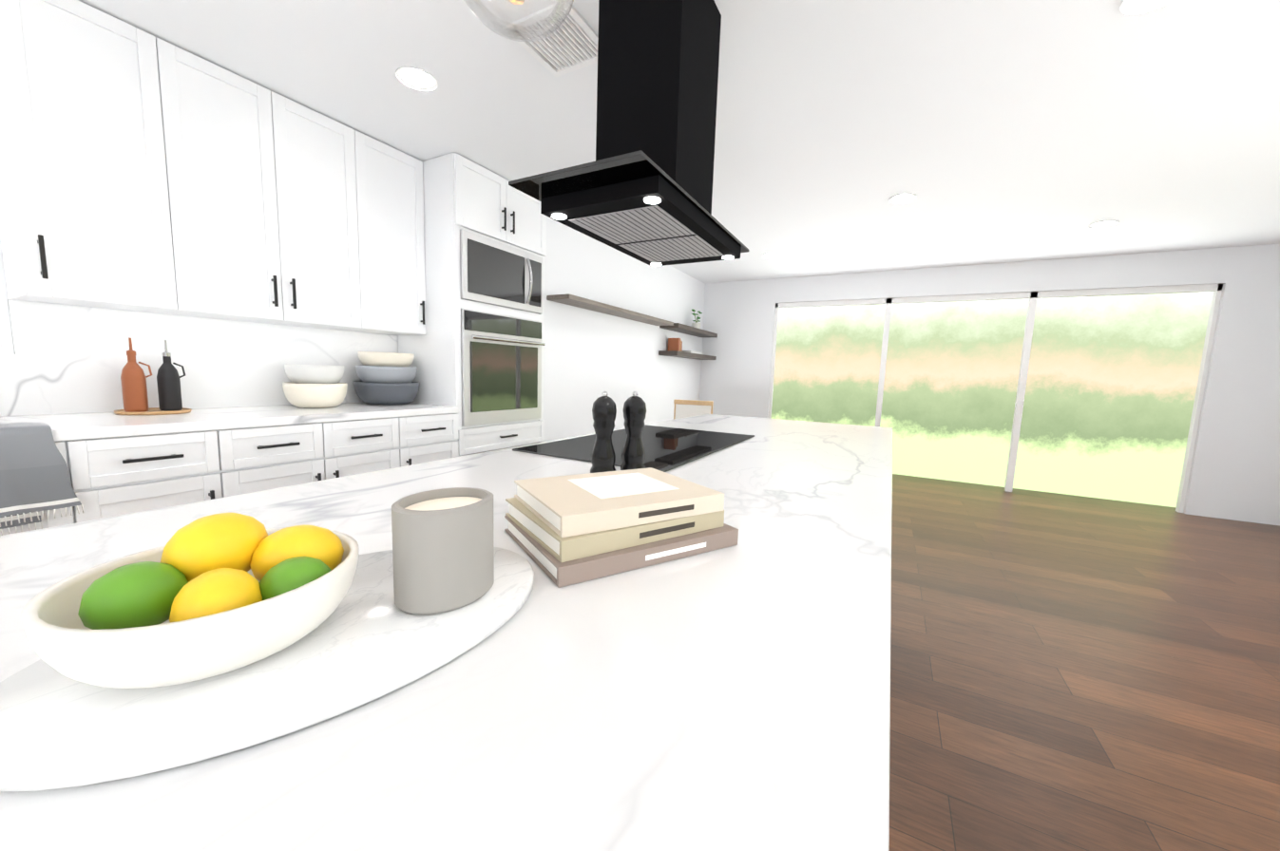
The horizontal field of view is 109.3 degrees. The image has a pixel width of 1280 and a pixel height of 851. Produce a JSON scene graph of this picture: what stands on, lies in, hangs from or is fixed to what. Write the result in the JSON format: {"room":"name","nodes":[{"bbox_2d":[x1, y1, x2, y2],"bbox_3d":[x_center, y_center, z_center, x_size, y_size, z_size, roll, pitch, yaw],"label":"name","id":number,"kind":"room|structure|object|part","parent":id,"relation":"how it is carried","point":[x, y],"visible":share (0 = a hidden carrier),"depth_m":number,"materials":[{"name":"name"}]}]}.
{"room":"kitchen","nodes":[
{"label":"kitchen","id":0,"kind":"room"},
{"bbox_2d":[0,237,380,354],"bbox_3d":[-2.707,-0.333,1.538,0.160,2.460,5.555,6,7,29],"label":"wall","id":1,"kind":"structure","parent":0,"point":[6,340],"depth_m":1.77,"materials":[{"name":"white paint"}]},
{"bbox_2d":[0,346,4,353],"bbox_3d":[-2.715,-0.708,1.400,0.165,0.915,0.800,6,7,29],"label":"window","id":2,"kind":"structure","parent":1,"relation":"in","point":[2,350],"depth_m":1.76,"materials":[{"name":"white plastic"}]},
{"bbox_2d":[0,401,458,441],"bbox_3d":[-2.346,0.136,1.444,0.634,0.254,3.748,6,7,29],"label":"countertop","id":3,"kind":"structure","parent":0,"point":[83,426],"depth_m":1.94,"materials":[{"name":"stone"}]},
{"bbox_2d":[0,421,84,535],"bbox_3d":[-2.062,0.178,1.418,0.170,0.346,0.375,6,7,29],"label":"towel","id":4,"kind":"object","parent":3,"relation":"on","point":[34,478],"visible":0.98,"depth_m":1.46,"materials":[{"name":"grey fabric"}]},
{"bbox_2d":[114,337,191,415],"bbox_3d":[-2.185,-0.221,2.031,0.240,0.330,0.240,6,7,29],"label":"oil bottles","id":5,"kind":"object","parent":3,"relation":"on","point":[134,387],"visible":1,"depth_m":2.00,"materials":[{"name":"brown ceramic"}]},
{"bbox_2d":[282,363,347,407],"bbox_3d":[-1.827,-0.223,2.561,0.300,0.235,0.300,6,7,29],"label":"bowls","id":6,"kind":"object","parent":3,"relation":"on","point":[314,386],"visible":1,"depth_m":2.46,"materials":[{"name":"beige ceramic"}]},
{"bbox_2d":[353,351,419,404],"bbox_3d":[-1.618,-0.301,2.908,0.370,0.325,0.370,6,7,29],"label":"bowls","id":7,"kind":"object","parent":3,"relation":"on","point":[386,378],"visible":1,"depth_m":2.78,"materials":[{"name":"grey ceramic"}]},
{"bbox_2d":[542,216,705,441],"bbox_3d":[-0.204,-0.697,5.420,0.760,2.460,3.708,6,7,29],"label":"wall","id":8,"kind":"structure","parent":0,"point":[590,356],"depth_m":4.39,"materials":[{"name":"white paint"}]},
{"bbox_2d":[546,293,673,325],"bbox_3d":[-0.177,-1.083,4.373,0.220,0.036,1.920,6,7,29],"label":"shelf","id":9,"kind":"object","parent":8,"relation":"attached to","point":[584,303],"visible":1,"depth_m":4.04,"materials":[{"name":"brown wood"}]},
{"bbox_2d":[658,350,716,360],"bbox_3d":[0.647,-0.905,5.890,0.240,0.052,1.330,6,7,29],"label":"shelf","id":10,"kind":"object","parent":8,"relation":"attached to","point":[682,354],"visible":1,"depth_m":5.57,"materials":[{"name":"brown wood"}]},
{"bbox_2d":[668,338,702,354],"bbox_3d":[0.589,-1.004,5.786,0.160,0.162,0.750,6,7,29],"label":"decor","id":11,"kind":"object","parent":10,"relation":"on","point":[675,344],"visible":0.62,"depth_m":5.47,"materials":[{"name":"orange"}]},
{"bbox_2d":[659,323,717,337],"bbox_3d":[0.658,-1.218,5.854,0.240,0.052,1.330,6,7,29],"label":"shelf","id":12,"kind":"object","parent":8,"relation":"attached to","point":[686,330],"visible":0.9,"depth_m":5.65,"materials":[{"name":"brown wood"}]},
{"bbox_2d":[691,309,702,328],"bbox_3d":[0.751,-1.390,5.994,0.139,0.262,0.299,6,7,29],"label":"potted plant","id":13,"kind":"object","parent":12,"relation":"on","point":[696,325],"visible":0.94,"depth_m":5.94,"materials":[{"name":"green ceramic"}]},
{"bbox_2d":[78,0,1279,284],"bbox_3d":[1.143,-1.479,1.409,7.100,0.100,9.255,6,7,29],"label":"ceiling","id":14,"kind":"structure","parent":0,"point":[995,131],"depth_m":2.20,"materials":[{"name":"white paint"}]},
{"bbox_2d":[395,65,437,91],"bbox_3d":[-1.011,-1.571,2.057,0.170,0.006,0.170,6,7,29],"label":"recessed light","id":15,"kind":"object","parent":14,"relation":"in","point":[415,78],"visible":1,"depth_m":2.06,"materials":[{"name":"white plastic"}]},
{"bbox_2d":[464,0,573,41],"bbox_3d":[-0.178,-0.993,0.650,0.185,0.775,0.185,6,7,29],"label":"pendant light","id":16,"kind":"object","parent":14,"relation":"hanging from","point":[552,22],"visible":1,"depth_m":0.76,"materials":[{"name":"clear"}]},
{"bbox_2d":[511,1,598,76],"bbox_3d":[-0.314,-1.517,1.794,0.300,0.015,0.310,6,7,29],"label":"ceiling vent","id":17,"kind":"object","parent":14,"relation":"in","point":[569,45],"visible":0.62,"depth_m":1.81,"materials":[{"name":"white plastic"}]},
{"bbox_2d":[508,0,749,267],"bbox_3d":[0.055,-1.079,1.609,0.445,0.807,0.970,6,7,29],"label":"range hood","id":18,"kind":"object","parent":14,"relation":"hanging from","point":[640,188],"visible":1,"depth_m":1.47,"materials":[{"name":"black metal"}]},
{"bbox_2d":[888,193,916,203],"bbox_3d":[1.857,-1.608,3.213,0.170,0.006,0.170,6,7,29],"label":"recessed light","id":19,"kind":"object","parent":14,"relation":"in","point":[901,198],"visible":0.98,"depth_m":3.21,"materials":[{"name":"white plastic"}]},
{"bbox_2d":[1088,220,1119,228],"bbox_3d":[3.662,-1.591,3.588,0.170,0.006,0.170,6,7,29],"label":"recessed light","id":20,"kind":"object","parent":14,"relation":"in","point":[1101,224],"visible":1,"depth_m":3.59,"materials":[{"name":"white plastic"}]},
{"bbox_2d":[1120,0,1174,14],"bbox_3d":[1.693,-1.414,1.485,0.170,0.006,0.170,6,7,29],"label":"recessed light","id":21,"kind":"object","parent":14,"relation":"in","point":[1133,7],"visible":1,"depth_m":1.54,"materials":[{"name":"white plastic"}]},
{"bbox_2d":[699,244,1279,525],"bbox_3d":[3.630,-0.541,5.178,6.200,2.460,0.160,6,7,29],"label":"wall","id":22,"kind":"structure","parent":0,"point":[1234,473],"depth_m":4.27,"materials":[{"name":"white paint"}]},
{"bbox_2d":[888,474,1279,850],"bbox_3d":[1.058,1.063,1.702,7.100,0.100,9.255,6,7,29],"label":"floor","id":23,"kind":"structure","parent":0,"point":[1070,673],"depth_m":1.86,"materials":[{"name":"brown wood"}]},
{"bbox_2d":[0,0,546,535],"bbox_3d":[-2.276,-0.308,1.468,0.662,2.456,5.240,6,7,29],"label":"tall cabinet","id":24,"kind":"object","parent":23,"relation":"on","point":[435,351],"depth_m":2.04,"materials":[{"name":"white wood"}]},
{"bbox_3d":[-2.603,-0.242,1.551,0.020,0.454,3.748,6,7,29],"label":"cabinetry panel","id":25,"kind":"part","parent":24,"relation":"part of","materials":[{"name":"white stone"}]},
{"bbox_3d":[-2.143,-0.424,1.348,0.334,1.778,4.624,6,7,29],"label":"cabinetry handle","id":26,"kind":"part","parent":24,"relation":"part of","materials":[{"name":"black metal"}]},
{"bbox_2d":[459,229,542,313],"bbox_3d":[-0.926,-1.047,3.179,0.090,0.420,0.748,6,7,29],"label":"microwave","id":27,"kind":"object","parent":24,"relation":"in","point":[496,273],"visible":1,"depth_m":3.12,"materials":[{"name":"silver metal"}]},
{"bbox_2d":[460,308,545,426],"bbox_3d":[-0.946,-0.400,3.252,0.093,0.753,0.748,6,7,29],"label":"oven","id":28,"kind":"object","parent":24,"relation":"in","point":[501,369],"visible":0.92,"depth_m":3.19,"materials":[{"name":"silver metal"}]},
{"bbox_2d":[673,400,713,420],"bbox_3d":[0.642,0.132,5.377,0.460,0.880,0.462,4,7,14],"label":"dining chair","id":29,"kind":"object","parent":23,"relation":"on","point":[683,409],"visible":0.38,"depth_m":5.12,"materials":[{"name":"brown wood"}]},
{"bbox_3d":[0.036,0.539,1.658,0.628,0.882,2.635,6,7,29],"label":"kitchen island","id":30,"kind":"object","parent":23,"relation":"on","visible":0},
{"bbox_2d":[0,414,892,850],"bbox_3d":[0.178,0.109,1.428,1.075,0.030,3.025,6,7,29],"label":"island countertop","id":31,"kind":"structure","parent":30,"relation":"on","point":[735,697],"depth_m":0.35,"materials":[{"name":"stone"}]},
{"bbox_2d":[0,547,534,791],"bbox_3d":[-0.292,0.184,0.430,0.280,0.017,0.403,6,7,29],"label":"marble tray","id":32,"kind":"object","parent":31,"relation":"on","point":[367,640],"visible":0.56,"depth_m":0.32,"materials":[{"name":"white stone"}]},
{"bbox_2d":[20,512,358,688],"bbox_3d":[-0.345,0.129,0.374,0.194,0.100,0.194,6,7,29],"label":"fruit bowl","id":33,"kind":"object","parent":32,"relation":"on","point":[207,597],"visible":1,"depth_m":0.33,"materials":[{"name":"white ceramic"}]},
{"bbox_2d":[391,487,494,614],"bbox_3d":[-0.199,0.123,0.464,0.085,0.100,0.100,6,7,29],"label":"candle","id":34,"kind":"object","parent":32,"relation":"on","point":[443,561],"visible":1,"depth_m":0.43,"materials":[{"name":"grey concrete"}]},
{"bbox_2d":[590,391,616,473],"bbox_3d":[-0.085,0.022,1.068,0.062,0.206,0.062,6,7,29],"label":"pepper mill","id":35,"kind":"object","parent":31,"relation":"on","point":[603,415],"visible":0.9,"depth_m":1.05,"materials":[{"name":"black wood"}]},
{"bbox_2d":[504,467,738,588],"bbox_3d":[-0.033,0.132,0.692,0.285,0.078,0.224,-2,8,-33],"label":"books","id":36,"kind":"object","parent":31,"relation":"on","point":[562,531],"visible":1,"depth_m":0.62,"materials":[{"name":"white paper"}]},
{"bbox_2d":[512,425,754,472],"bbox_3d":[0.045,0.060,1.661,0.520,0.005,0.880,6,7,29],"label":"cooktop","id":37,"kind":"object","parent":31,"relation":"in","point":[667,448],"visible":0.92,"depth_m":1.54,"materials":[{"name":"black glass"}]},
{"bbox_2d":[620,391,646,470],"bbox_3d":[-0.015,0.019,1.114,0.062,0.206,0.062,6,7,29],"label":"pepper mill","id":38,"kind":"object","parent":31,"relation":"on","point":[633,452],"visible":0.81,"depth_m":1.09,"materials":[{"name":"black wood"}]},
{"bbox_3d":[4.339,0.016,0.552,0.160,2.460,7.900,6,7,29],"label":"wall","id":39,"kind":"structure","parent":0,"visible":0},
{"bbox_2d":[767,284,1222,513],"bbox_3d":[3.532,-0.395,5.235,4.060,2.150,0.060,6,7,29],"label":"sliding door frame","id":40,"kind":"structure","parent":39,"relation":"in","point":[1032,297],"depth_m":4.83,"materials":[{"name":"white plastic"}]},
{"label":"outside","id":41,"kind":"structure","parent":0,"visible":0},
{"bbox_2d":[771,291,1213,507],"bbox_3d":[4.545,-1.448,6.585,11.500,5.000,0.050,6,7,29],"label":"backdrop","id":42,"kind":"structure","parent":41,"point":[1110,393],"depth_m":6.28,"materials":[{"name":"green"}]}
]}

